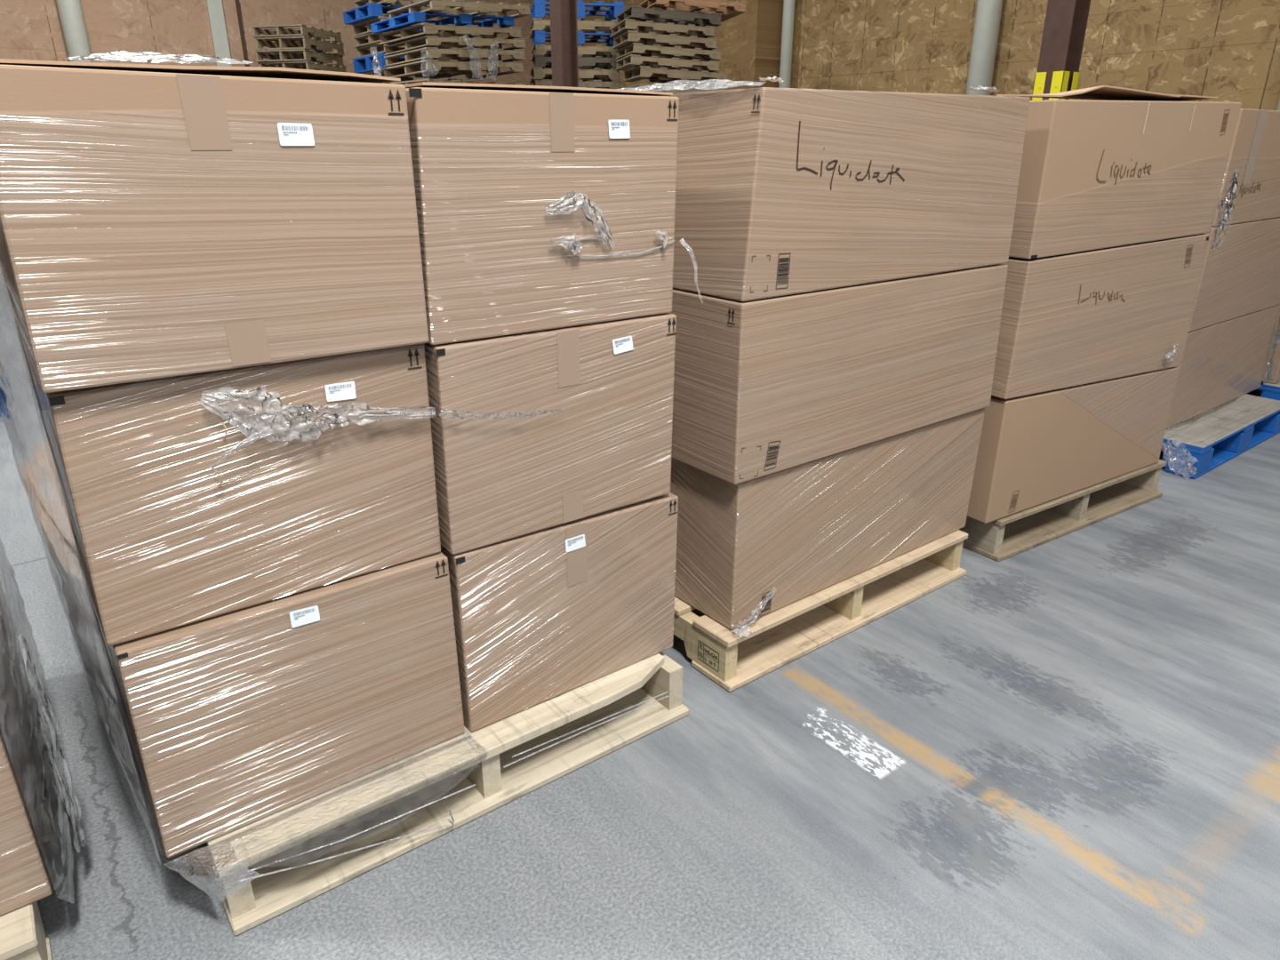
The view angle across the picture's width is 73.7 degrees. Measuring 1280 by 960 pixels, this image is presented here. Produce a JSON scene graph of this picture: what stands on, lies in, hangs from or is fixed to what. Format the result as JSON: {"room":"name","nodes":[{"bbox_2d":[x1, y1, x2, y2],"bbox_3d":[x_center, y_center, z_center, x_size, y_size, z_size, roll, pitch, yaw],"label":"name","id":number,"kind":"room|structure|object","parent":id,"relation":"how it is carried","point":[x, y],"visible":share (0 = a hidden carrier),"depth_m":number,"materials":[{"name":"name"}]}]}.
{"room":"distribution center","nodes":[
{"label":"distribution center","id":0,"kind":"room"},
{"bbox_2d":[0,0,550,85],"bbox_3d":[-8.020,-6.452,10.961,16.150,6.500,0.150,-15,26,-34],"label":"wall","id":1,"kind":"structure","parent":0,"point":[29,29],"depth_m":12.05,"materials":[{"name":"brown wood"}]},
{"bbox_2d":[56,0,93,62],"bbox_3d":[-7.476,-6.262,11.162,0.277,6.000,0.277,-15,26,-34],"label":"vertical pipe","id":2,"kind":"object","parent":1,"relation":"attached to","point":[70,12],"visible":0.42,"depth_m":11.20,"materials":[{"name":"white metal"}]},
{"bbox_2d":[205,0,231,66],"bbox_3d":[-6.101,-6.702,12.278,0.200,6.000,0.060,-15,26,-34],"label":"trim","id":3,"kind":"structure","parent":1,"relation":"attached to","point":[215,12],"depth_m":12.34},
{"bbox_2d":[0,277,1279,959],"bbox_3d":[-2.161,-0.538,4.813,16.000,0.001,19.500,-15,26,-34],"label":"floor","id":4,"kind":"structure","parent":0,"point":[1067,747],"depth_m":1.75,"materials":[{"name":"concrete"}]},
{"bbox_2d":[0,798,57,959],"bbox_3d":[-1.666,0.690,1.503,1.072,0.140,1.232,-15,26,-34],"label":"wooden pallet","id":5,"kind":"object","parent":4,"relation":"on","point":[22,934],"visible":0.13,"depth_m":1.32,"materials":[{"name":"brown wood"}]},
{"bbox_2d":[0,580,52,915],"bbox_3d":[-1.462,0.391,1.512,0.550,0.406,1.000,-15,26,-34],"label":"cardboard box","id":6,"kind":"object","parent":5,"relation":"on","point":[25,877],"visible":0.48,"depth_m":1.34,"materials":[{"name":"brown cardboard"}]},
{"bbox_2d":[0,538,84,903],"bbox_3d":[-1.228,0.347,1.711,0.062,0.487,1.058,-15,26,-34],"label":"wrap","id":7,"kind":"object","parent":6,"relation":"attached to","point":[25,651],"visible":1,"depth_m":1.48,"materials":[{"name":"clear plastic"}]},
{"bbox_2d":[206,651,688,935],"bbox_3d":[-0.658,0.425,2.176,1.016,0.140,1.232,-15,26,-34],"label":"wooden pallet","id":8,"kind":"object","parent":4,"relation":"on","point":[494,745],"visible":0.2,"depth_m":1.69,"materials":[{"name":"brown wood"}]},
{"bbox_2d":[70,530,464,857],"bbox_3d":[-0.876,0.245,1.887,0.551,0.404,1.003,-15,26,-34],"label":"cardboard box","id":9,"kind":"object","parent":8,"relation":"on","point":[231,718],"visible":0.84,"depth_m":1.49,"materials":[{"name":"brown cardboard"}]},
{"bbox_2d":[16,326,440,646],"bbox_3d":[-0.889,-0.135,1.750,0.552,0.398,1.003,-15,26,-34],"label":"cardboard box","id":10,"kind":"object","parent":9,"relation":"on","point":[159,548],"visible":0.84,"depth_m":1.35,"materials":[{"name":"brown cardboard"}]},
{"bbox_2d":[0,58,428,392],"bbox_3d":[-0.873,-0.508,1.582,0.548,0.413,1.003,-15,26,-34],"label":"cardboard box","id":11,"kind":"object","parent":10,"relation":"on","point":[157,221],"visible":1,"depth_m":1.19,"materials":[{"name":"brown cardboard"}]},
{"bbox_2d":[0,51,700,902],"bbox_3d":[-0.703,-0.008,1.564,1.588,1.372,0.776,2,22,6],"label":"wrap","id":12,"kind":"object","parent":8,"relation":"attached to","point":[32,476],"visible":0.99,"depth_m":1.37,"materials":[{"name":"plastic"}]},
{"bbox_2d":[440,492,678,731],"bbox_3d":[-0.430,0.126,2.193,0.543,0.401,1.003,-15,26,-34],"label":"cardboard box","id":13,"kind":"object","parent":8,"relation":"on","point":[540,616],"visible":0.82,"depth_m":1.79,"materials":[{"name":"brown cardboard"}]},
{"bbox_2d":[423,312,676,554],"bbox_3d":[-0.437,-0.243,2.044,0.535,0.397,1.003,-15,26,-34],"label":"cardboard box","id":14,"kind":"object","parent":13,"relation":"on","point":[497,480],"visible":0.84,"depth_m":1.64,"materials":[{"name":"brown cardboard"}]},
{"bbox_2d":[402,81,679,344],"bbox_3d":[-0.441,-0.625,1.902,0.540,0.415,1.003,-15,26,-34],"label":"cardboard box","id":15,"kind":"object","parent":14,"relation":"on","point":[488,159],"visible":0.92,"depth_m":1.50,"materials":[{"name":"brown cardboard"}]},
{"bbox_2d":[549,0,578,87],"bbox_3d":[-0.620,-4.575,6.605,0.160,6.200,0.160,-15,26,-34],"label":"steel column","id":16,"kind":"structure","parent":4,"relation":"on","point":[564,23],"depth_m":6.98,"materials":[{"name":"brown metal"}]},
{"bbox_2d":[708,0,783,89],"bbox_3d":[1.368,-6.562,11.242,0.500,6.500,1.080,-15,26,-34],"label":"wall","id":17,"kind":"structure","parent":4,"relation":"on","point":[749,42],"depth_m":11.16,"materials":[{"name":"brown wood"}]},
{"bbox_2d":[778,0,795,87],"bbox_3d":[1.901,-6.138,10.846,0.148,6.000,0.148,-15,26,-34],"label":"vertical pipe","id":18,"kind":"object","parent":4,"relation":"on","point":[788,5],"visible":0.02,"depth_m":10.99,"materials":[{"name":"white metal"}]},
{"bbox_2d":[673,529,967,691],"bbox_3d":[0.248,0.169,2.826,1.016,0.140,1.232,-16,26,-35],"label":"wooden pallet","id":19,"kind":"object","parent":4,"relation":"on","point":[779,637],"visible":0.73,"depth_m":2.33,"materials":[{"name":"beige wood"}]},
{"bbox_2d":[670,408,985,630],"bbox_3d":[0.463,-0.002,2.532,1.021,0.390,0.551,-16,26,-35],"label":"cardboard box","id":20,"kind":"object","parent":19,"relation":"on","point":[800,532],"visible":0.69,"depth_m":2.21,"materials":[{"name":"brown cardboard"}]},
{"bbox_2d":[669,264,1007,484],"bbox_3d":[0.460,-0.373,2.368,1.046,0.415,0.551,-16,26,-35],"label":"cardboard box","id":21,"kind":"object","parent":20,"relation":"on","point":[767,386],"visible":0.84,"depth_m":2.04,"materials":[{"name":"brown cardboard"}]},
{"bbox_2d":[664,87,1029,301],"bbox_3d":[0.454,-0.765,2.211,1.025,0.423,0.552,-16,26,-35],"label":"cardboard box","id":22,"kind":"object","parent":21,"relation":"on","point":[780,191],"visible":0.93,"depth_m":1.89,"materials":[{"name":"brown cardboard"}]},
{"bbox_2d":[1031,0,1090,100],"bbox_3d":[2.968,-4.166,5.565,0.220,6.200,0.212,-15,26,-34],"label":"steel column","id":23,"kind":"structure","parent":4,"relation":"on","point":[1066,20],"depth_m":5.97,"materials":[{"name":"brown metal"}]},
{"bbox_2d":[959,459,1167,561],"bbox_3d":[1.249,-0.089,3.481,1.016,0.140,1.232,-13,25,-31],"label":"wooden pallet","id":24,"kind":"object","parent":4,"relation":"on","point":[996,540],"visible":0.09,"depth_m":3.01,"materials":[{"name":"beige wood"}]},
{"bbox_2d":[967,367,1179,523],"bbox_3d":[1.377,-0.234,3.103,1.039,0.403,0.551,-13,25,-31],"label":"cardboard box","id":25,"kind":"object","parent":24,"relation":"on","point":[1036,449],"visible":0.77,"depth_m":2.81,"materials":[{"name":"brown cardboard"}]},
{"bbox_2d":[991,233,1209,399],"bbox_3d":[1.370,-0.606,2.949,1.032,0.461,0.552,-13,25,-31],"label":"cardboard box","id":26,"kind":"object","parent":25,"relation":"on","point":[1068,320],"visible":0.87,"depth_m":2.67,"materials":[{"name":"brown cardboard"}]},
{"bbox_2d":[996,85,1241,259],"bbox_3d":[1.372,-1.018,2.788,1.024,0.455,0.552,-13,25,-31],"label":"cardboard box","id":27,"kind":"object","parent":26,"relation":"on","point":[1102,166],"visible":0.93,"depth_m":2.51,"materials":[{"name":"brown cardboard"}]},
{"bbox_2d":[1161,393,1279,479],"bbox_3d":[2.265,-0.356,4.160,1.016,0.140,1.220,-16,27,-35],"label":"pallet","id":28,"kind":"object","parent":4,"relation":"on","point":[1214,438],"visible":0.27,"depth_m":3.67,"materials":[{"name":"paint"}]},
{"bbox_2d":[1165,304,1279,429],"bbox_3d":[2.466,-0.603,4.030,1.095,0.412,0.550,-16,27,-35],"label":"cardboard box","id":29,"kind":"object","parent":28,"relation":"on","point":[1221,363],"visible":0.25,"depth_m":3.79,"materials":[{"name":"brown cardboard"}]},
{"bbox_2d":[1187,217,1279,332],"bbox_3d":[2.457,-0.983,3.871,1.060,0.408,0.550,-16,27,-35],"label":"cardboard box","id":30,"kind":"object","parent":29,"relation":"on","point":[1241,277],"visible":0.34,"depth_m":3.58,"materials":[{"name":"brown cardboard"}]},
{"bbox_2d":[1211,108,1279,226],"bbox_3d":[2.454,-1.368,3.715,1.040,0.420,0.552,-16,27,-35],"label":"cardboard box","id":31,"kind":"object","parent":30,"relation":"on","point":[1255,147],"visible":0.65,"depth_m":3.37,"materials":[{"name":"brown cardboard"}]},
{"bbox_3d":[-4.787,-3.809,12.948,0.782,0.124,0.928,5,22,13],"label":"wooden pallet","id":32,"kind":"object","parent":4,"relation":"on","visible":0},
{"bbox_3d":[-4.791,-3.920,12.882,0.782,0.124,0.928,5,22,14],"label":"wooden pallet","id":33,"kind":"object","parent":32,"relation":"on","visible":0},
{"bbox_3d":[-4.782,-4.048,12.859,0.782,0.124,0.928,5,22,13],"label":"wooden pallet","id":34,"kind":"object","parent":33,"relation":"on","visible":0},
{"bbox_3d":[-4.785,-4.166,12.811,0.782,0.124,0.928,5,22,13],"label":"wooden pallet","id":35,"kind":"object","parent":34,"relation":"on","visible":0},
{"bbox_3d":[-4.783,-4.289,12.777,0.782,0.124,0.928,5,22,14],"label":"wooden pallet","id":36,"kind":"object","parent":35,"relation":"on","visible":0},
{"bbox_3d":[-4.800,-4.401,12.714,0.782,0.124,0.928,5,22,12],"label":"wooden pallet","id":37,"kind":"object","parent":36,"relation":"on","visible":0},
{"bbox_3d":[-4.792,-4.518,12.663,0.782,0.124,0.928,5,22,12],"label":"wooden pallet","id":38,"kind":"object","parent":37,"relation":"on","visible":0},
{"bbox_3d":[-4.810,-4.633,12.609,0.782,0.124,0.928,5,22,12],"label":"wooden pallet","id":39,"kind":"object","parent":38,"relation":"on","visible":0},
{"bbox_3d":[-4.794,-4.756,12.572,0.782,0.124,0.928,6,22,14],"label":"wooden pallet","id":40,"kind":"object","parent":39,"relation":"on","visible":0},
{"bbox_3d":[-4.796,-4.880,12.540,0.782,0.124,0.928,5,22,13],"label":"wooden pallet","id":41,"kind":"object","parent":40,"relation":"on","visible":0},
{"bbox_3d":[-4.782,-4.995,12.483,0.782,0.124,0.928,5,22,13],"label":"wooden pallet","id":42,"kind":"object","parent":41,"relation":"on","visible":0},
{"bbox_3d":[-4.792,-5.115,12.441,0.782,0.124,0.928,5,22,13],"label":"wooden pallet","id":43,"kind":"object","parent":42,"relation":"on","visible":0},
{"bbox_3d":[-4.793,-5.240,12.410,0.782,0.124,0.928,5,22,13],"label":"wooden pallet","id":44,"kind":"object","parent":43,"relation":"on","visible":0},
{"bbox_3d":[-4.782,-5.345,12.331,0.782,0.124,0.928,5,22,13],"label":"wooden pallet","id":45,"kind":"object","parent":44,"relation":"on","visible":0},
{"bbox_3d":[-4.808,-5.474,12.310,0.782,0.124,0.928,5,22,12],"label":"wooden pallet","id":46,"kind":"object","parent":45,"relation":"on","visible":0},
{"bbox_3d":[-4.802,-5.583,12.239,0.782,0.124,0.928,5,22,13],"label":"wooden pallet","id":47,"kind":"object","parent":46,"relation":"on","visible":0},
{"bbox_3d":[-4.801,-5.702,12.194,0.782,0.124,0.928,6,22,14],"label":"wooden pallet","id":48,"kind":"object","parent":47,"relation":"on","visible":0},
{"bbox_2d":[257,60,346,71],"bbox_3d":[-4.785,-5.836,12.151,0.782,0.148,0.949,6,22,14],"label":"wooden pallet","id":49,"kind":"object","parent":48,"relation":"on","point":[303,64],"visible":0.38,"depth_m":11.90,"materials":[{"name":"brown wood"}]},
{"bbox_2d":[254,48,343,65],"bbox_3d":[-4.811,-5.971,12.091,0.782,0.138,0.949,5,22,13],"label":"wooden pallet","id":50,"kind":"object","parent":49,"relation":"on","point":[298,54],"visible":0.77,"depth_m":11.86,"materials":[{"name":"brown wood"}]},
{"bbox_2d":[254,35,344,55],"bbox_3d":[-4.787,-6.114,12.040,0.782,0.156,0.949,6,22,14],"label":"wooden pallet","id":51,"kind":"object","parent":50,"relation":"on","point":[299,42],"visible":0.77,"depth_m":11.81,"materials":[{"name":"brown wood"}]},
{"bbox_2d":[251,24,342,42],"bbox_3d":[-4.804,-6.253,11.984,0.782,0.134,0.949,5,22,13],"label":"wooden pallet","id":52,"kind":"object","parent":51,"relation":"on","point":[279,30],"visible":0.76,"depth_m":11.73,"materials":[{"name":"brown wood"}]},
{"bbox_3d":[-2.089,-2.779,10.332,1.205,0.124,1.016,-17,27,-37],"label":"wooden pallet","id":53,"kind":"object","parent":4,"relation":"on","visible":0},
{"bbox_3d":[-2.084,-2.893,10.277,1.205,0.124,1.016,-17,27,-37],"label":"wooden pallet","id":54,"kind":"object","parent":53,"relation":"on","visible":0},
{"bbox_3d":[-2.087,-3.015,10.241,1.205,0.124,1.016,-17,27,-37],"label":"wooden pallet","id":55,"kind":"object","parent":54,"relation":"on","visible":0},
{"bbox_3d":[-2.072,-3.143,10.220,1.205,0.124,1.016,-17,27,-37],"label":"wooden pallet","id":56,"kind":"object","parent":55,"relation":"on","visible":0},
{"bbox_3d":[-2.093,-3.253,10.153,1.205,0.124,1.016,-18,27,-37],"label":"wooden pallet","id":57,"kind":"object","parent":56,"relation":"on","visible":0},
{"bbox_3d":[-2.129,-3.377,10.121,1.205,0.124,1.016,-18,28,-39],"label":"wooden pallet","id":58,"kind":"object","parent":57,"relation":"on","visible":0},
{"bbox_3d":[-2.080,-3.492,10.068,1.205,0.124,1.016,-17,27,-37],"label":"wooden pallet","id":59,"kind":"object","parent":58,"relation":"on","visible":0},
{"bbox_3d":[-2.094,-3.606,10.010,1.205,0.124,1.016,-17,27,-37],"label":"wooden pallet","id":60,"kind":"object","parent":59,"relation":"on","visible":0},
{"bbox_3d":[-2.059,-3.727,9.973,1.205,0.124,1.016,-17,27,-37],"label":"wooden pallet","id":61,"kind":"object","parent":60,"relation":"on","visible":0},
{"bbox_3d":[-2.068,-3.851,9.941,1.205,0.124,1.016,-17,27,-37],"label":"wooden pallet","id":62,"kind":"object","parent":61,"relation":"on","visible":0},
{"bbox_3d":[-2.081,-3.960,9.872,1.205,0.124,1.016,-18,28,-38],"label":"wooden pallet","id":63,"kind":"object","parent":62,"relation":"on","visible":0},
{"bbox_3d":[-2.092,-4.092,9.861,1.205,0.124,1.016,-18,28,-38],"label":"wooden pallet","id":64,"kind":"object","parent":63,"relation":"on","visible":0},
{"bbox_3d":[-2.087,-4.197,9.781,1.205,0.124,1.016,-17,27,-37],"label":"wooden pallet","id":65,"kind":"object","parent":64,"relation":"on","visible":0},
{"bbox_3d":[-2.093,-4.323,9.754,1.205,0.124,1.016,-18,28,-38],"label":"wooden pallet","id":66,"kind":"object","parent":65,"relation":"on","visible":0},
{"bbox_2d":[386,78,524,85],"bbox_3d":[-2.101,-4.433,9.689,1.205,0.124,1.016,-18,28,-38],"label":"wooden pallet","id":67,"kind":"object","parent":66,"relation":"on","point":[428,80],"visible":0.15,"depth_m":9.23,"materials":[{"name":"beige wood"}]},
{"bbox_2d":[383,59,524,79],"bbox_3d":[-2.103,-4.623,9.623,1.233,0.188,1.018,-18,28,-38],"label":"wooden pallet","id":68,"kind":"object","parent":67,"relation":"on","point":[452,68],"visible":0.94,"depth_m":9.42,"materials":[{"name":"beige wood"}]},
{"bbox_2d":[384,47,526,66],"bbox_3d":[-2.080,-4.735,9.577,1.232,0.178,1.018,-17,27,-37],"label":"wooden pallet","id":69,"kind":"object","parent":68,"relation":"on","point":[435,53],"visible":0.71,"depth_m":9.30,"materials":[{"name":"brown wood"}]},
{"bbox_2d":[384,35,526,55],"bbox_3d":[-2.068,-4.839,9.536,1.232,0.169,1.018,-17,27,-37],"label":"wooden pallet","id":70,"kind":"object","parent":69,"relation":"on","point":[431,41],"visible":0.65,"depth_m":9.26,"materials":[{"name":"brown wood"}]},
{"bbox_2d":[378,23,522,44],"bbox_3d":[-2.109,-4.942,9.499,1.232,0.176,1.018,-18,28,-38],"label":"wooden pallet","id":71,"kind":"object","parent":70,"relation":"on","point":[408,33],"visible":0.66,"depth_m":9.21,"materials":[{"name":"brown wood"}]},
{"bbox_2d":[370,11,514,33],"bbox_3d":[-2.185,-5.045,9.458,1.222,0.167,1.018,-18,28,-38],"label":"pallet","id":72,"kind":"object","parent":71,"relation":"on","point":[413,18],"visible":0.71,"depth_m":9.21,"materials":[{"name":"paint"}]},
{"bbox_2d":[387,0,531,23],"bbox_3d":[-1.994,-5.149,9.414,1.232,0.182,1.018,-17,27,-37],"label":"wooden pallet","id":73,"kind":"object","parent":72,"relation":"on","point":[479,8],"visible":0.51,"depth_m":9.15,"materials":[{"name":"brown wood"}]},
{"bbox_3d":[-0.815,-3.191,11.371,1.036,0.129,0.874,-3,22,-8],"label":"wooden pallet","id":74,"kind":"object","parent":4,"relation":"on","visible":0},
{"bbox_3d":[-0.806,-3.307,11.306,1.036,0.129,0.874,-3,22,-7],"label":"wooden pallet","id":75,"kind":"object","parent":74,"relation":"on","visible":0},
{"bbox_3d":[-0.803,-3.421,11.236,1.036,0.129,0.874,-3,22,-7],"label":"wooden pallet","id":76,"kind":"object","parent":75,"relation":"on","visible":0},
{"bbox_3d":[-0.821,-3.541,11.178,1.036,0.129,0.874,-3,22,-7],"label":"wooden pallet","id":77,"kind":"object","parent":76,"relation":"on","visible":0},
{"bbox_3d":[-0.820,-3.678,11.168,1.036,0.129,0.874,-3,22,-8],"label":"wooden pallet","id":78,"kind":"object","parent":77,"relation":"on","visible":0},
{"bbox_3d":[-0.823,-3.807,11.135,1.036,0.129,0.874,-3,22,-9],"label":"wooden pallet","id":79,"kind":"object","parent":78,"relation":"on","visible":0},
{"bbox_3d":[-0.808,-3.911,11.039,1.036,0.129,0.874,-3,22,-7],"label":"wooden pallet","id":80,"kind":"object","parent":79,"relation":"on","visible":0},
{"bbox_3d":[-0.821,-4.035,10.993,1.036,0.129,0.874,-3,22,-8],"label":"wooden pallet","id":81,"kind":"object","parent":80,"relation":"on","visible":0},
{"bbox_3d":[-0.811,-4.171,10.976,1.036,0.129,0.874,-3,22,-8],"label":"wooden pallet","id":82,"kind":"object","parent":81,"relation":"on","visible":0},
{"bbox_3d":[-0.810,-4.288,10.915,1.036,0.129,0.874,-3,22,-7],"label":"wooden pallet","id":83,"kind":"object","parent":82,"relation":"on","visible":0},
{"bbox_3d":[-0.827,-4.417,10.881,1.036,0.129,0.874,-3,22,-8],"label":"wooden pallet","id":84,"kind":"object","parent":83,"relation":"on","visible":0},
{"bbox_3d":[-0.801,-4.532,10.812,1.036,0.129,0.874,-3,22,-7],"label":"wooden pallet","id":85,"kind":"object","parent":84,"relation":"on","visible":0},
{"bbox_3d":[-0.809,-4.657,10.771,1.036,0.129,0.874,-3,22,-8],"label":"wooden pallet","id":86,"kind":"object","parent":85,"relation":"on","visible":0},
{"bbox_3d":[-0.797,-4.780,10.722,1.036,0.129,0.874,-3,22,-8],"label":"wooden pallet","id":87,"kind":"object","parent":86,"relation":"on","visible":0},
{"bbox_2d":[533,79,621,88],"bbox_3d":[-0.801,-4.905,10.678,1.036,0.129,0.874,-3,22,-7],"label":"wooden pallet","id":88,"kind":"object","parent":87,"relation":"on","point":[595,84],"visible":0.29,"depth_m":10.30,"materials":[{"name":"beige wood"}]},
{"bbox_2d":[529,66,620,83],"bbox_3d":[-0.829,-5.027,10.624,1.060,0.130,0.874,-3,22,-9],"label":"wooden pallet","id":89,"kind":"object","parent":88,"relation":"on","point":[610,75],"visible":0.56,"depth_m":10.27,"materials":[{"name":"beige wood"}]},
{"bbox_2d":[533,55,617,69],"bbox_3d":[-0.791,-5.142,10.563,1.060,0.120,0.874,-3,22,-7],"label":"wooden pallet","id":90,"kind":"object","parent":89,"relation":"on","point":[539,60],"visible":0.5,"depth_m":10.19,"materials":[{"name":"brown wood"}]},
{"bbox_2d":[530,43,618,61],"bbox_3d":[-0.800,-5.262,10.533,1.060,0.118,0.874,-4,22,-9],"label":"wooden pallet","id":91,"kind":"object","parent":90,"relation":"on","point":[538,49],"visible":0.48,"depth_m":10.17,"materials":[{"name":"brown wood"}]},
{"bbox_2d":[532,30,615,46],"bbox_3d":[-0.773,-5.380,10.476,1.049,0.134,0.874,-3,22,-8],"label":"pallet","id":92,"kind":"object","parent":91,"relation":"on","point":[539,36],"visible":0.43,"depth_m":10.09,"materials":[{"name":"paint"}]},
{"bbox_2d":[529,17,617,39],"bbox_3d":[-0.801,-5.506,10.430,1.060,0.124,0.874,-3,22,-8],"label":"wooden pallet","id":93,"kind":"object","parent":92,"relation":"on","point":[537,23],"visible":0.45,"depth_m":10.06,"materials":[{"name":"brown wood"}]},
{"bbox_2d":[530,0,623,21],"bbox_3d":[-0.773,-5.658,10.379,1.049,0.186,0.874,-3,22,-9],"label":"pallet","id":94,"kind":"object","parent":93,"relation":"on","point":[538,9],"visible":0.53,"depth_m":10.03,"materials":[{"name":"paint"}]},
{"bbox_3d":[0.390,-2.893,10.623,1.012,0.123,0.853,-5,22,-13],"label":"wooden pallet","id":95,"kind":"object","parent":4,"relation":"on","visible":0},
{"bbox_3d":[0.414,-3.015,10.591,1.012,0.123,0.853,-5,22,-13],"label":"wooden pallet","id":96,"kind":"object","parent":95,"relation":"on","visible":0},
{"bbox_3d":[0.417,-3.137,10.557,1.012,0.123,0.853,-5,22,-12],"label":"wooden pallet","id":97,"kind":"object","parent":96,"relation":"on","visible":0},
{"bbox_3d":[0.423,-3.243,10.480,1.012,0.123,0.853,-4,22,-11],"label":"wooden pallet","id":98,"kind":"object","parent":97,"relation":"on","visible":0},
{"bbox_3d":[0.413,-3.373,10.467,1.012,0.123,0.854,-5,22,-12],"label":"wooden pallet","id":99,"kind":"object","parent":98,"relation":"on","visible":0},
{"bbox_3d":[0.410,-3.489,10.419,1.012,0.123,0.853,-5,22,-13],"label":"wooden pallet","id":100,"kind":"object","parent":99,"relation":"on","visible":0},
{"bbox_3d":[0.425,-3.599,10.354,1.012,0.123,0.853,-5,22,-12],"label":"wooden pallet","id":101,"kind":"object","parent":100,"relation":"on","visible":0},
{"bbox_3d":[0.400,-3.714,10.302,1.012,0.123,0.853,-5,22,-12],"label":"wooden pallet","id":102,"kind":"object","parent":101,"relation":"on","visible":0},
{"bbox_3d":[0.405,-3.830,10.254,1.012,0.123,0.853,-5,22,-11],"label":"wooden pallet","id":103,"kind":"object","parent":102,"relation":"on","visible":0},
{"bbox_3d":[0.420,-3.954,10.225,1.012,0.123,0.853,-5,22,-12],"label":"wooden pallet","id":104,"kind":"object","parent":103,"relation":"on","visible":0},
{"bbox_3d":[0.397,-4.075,10.187,1.012,0.123,0.853,-5,22,-12],"label":"wooden pallet","id":105,"kind":"object","parent":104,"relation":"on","visible":0},
{"bbox_3d":[0.415,-4.191,10.138,1.012,0.123,0.853,-5,22,-12],"label":"wooden pallet","id":106,"kind":"object","parent":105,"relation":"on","visible":0},
{"bbox_3d":[0.416,-4.298,10.068,1.012,0.123,0.853,-5,22,-12],"label":"wooden pallet","id":107,"kind":"object","parent":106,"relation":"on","visible":0},
{"bbox_3d":[0.398,-4.414,10.019,1.012,0.123,0.853,-5,22,-13],"label":"wooden pallet","id":108,"kind":"object","parent":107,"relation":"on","visible":0},
{"bbox_2d":[624,83,726,93],"bbox_3d":[0.388,-4.536,9.985,1.012,0.123,0.854,-5,22,-13],"label":"wooden pallet","id":109,"kind":"object","parent":108,"relation":"on","point":[673,89],"visible":0.26,"depth_m":9.61,"materials":[{"name":"beige wood"}]},
{"bbox_2d":[623,65,728,86],"bbox_3d":[0.398,-4.689,9.932,1.039,0.161,0.854,-5,22,-12],"label":"wooden pallet","id":110,"kind":"object","parent":109,"relation":"on","point":[660,75],"visible":0.9,"depth_m":9.64,"materials":[{"name":"beige wood"}]},
{"bbox_2d":[615,54,719,72],"bbox_3d":[0.300,-4.797,9.882,1.038,0.150,0.854,-5,22,-11],"label":"wooden pallet","id":111,"kind":"object","parent":110,"relation":"on","point":[631,60],"visible":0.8,"depth_m":9.56,"materials":[{"name":"brown wood"}]},
{"bbox_2d":[615,42,721,61],"bbox_3d":[0.315,-4.907,9.850,1.038,0.150,0.854,-5,22,-13],"label":"wooden pallet","id":112,"kind":"object","parent":111,"relation":"on","point":[634,48],"visible":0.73,"depth_m":9.54,"materials":[{"name":"brown wood"}]},
{"bbox_2d":[611,30,718,50],"bbox_3d":[0.268,-5.013,9.800,1.039,0.157,0.854,-5,22,-12],"label":"wooden pallet","id":113,"kind":"object","parent":112,"relation":"on","point":[628,37],"visible":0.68,"depth_m":9.48,"materials":[{"name":"brown wood"}]},
{"bbox_2d":[609,18,715,38],"bbox_3d":[0.243,-5.119,9.754,1.038,0.146,0.854,-4,22,-11],"label":"wooden pallet","id":114,"kind":"object","parent":113,"relation":"on","point":[627,24],"visible":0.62,"depth_m":9.43,"materials":[{"name":"brown wood"}]},
{"bbox_2d":[616,5,722,31],"bbox_3d":[0.311,-5.231,9.710,1.039,0.162,0.854,-5,22,-11],"label":"wooden pallet","id":115,"kind":"object","parent":114,"relation":"on","point":[638,13],"visible":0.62,"depth_m":9.39,"materials":[{"name":"brown wood"}]},
{"bbox_2d":[639,0,747,21],"bbox_3d":[0.578,-5.345,9.668,1.039,0.153,0.854,-5,22,-12],"label":"wooden pallet","id":116,"kind":"object","parent":115,"relation":"on","point":[728,12],"visible":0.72,"depth_m":9.46,"materials":[{"name":"orange wood"}]},
{"bbox_2d":[547,0,1279,110],"bbox_3d":[4.284,-5.345,8.149,0.150,6.500,19.500,-15,26,-34],"label":"wall","id":117,"kind":"structure","parent":0,"point":[1228,51],"depth_m":8.78,"materials":[{"name":"brown wood"}]},
{"bbox_2d":[965,0,1003,95],"bbox_3d":[3.631,-5.298,8.715,0.247,6.000,0.247,-15,26,-34],"label":"vertical pipe","id":118,"kind":"object","parent":117,"relation":"attached to","point":[988,12],"visible":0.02,"depth_m":8.91,"materials":[{"name":"white metal"}]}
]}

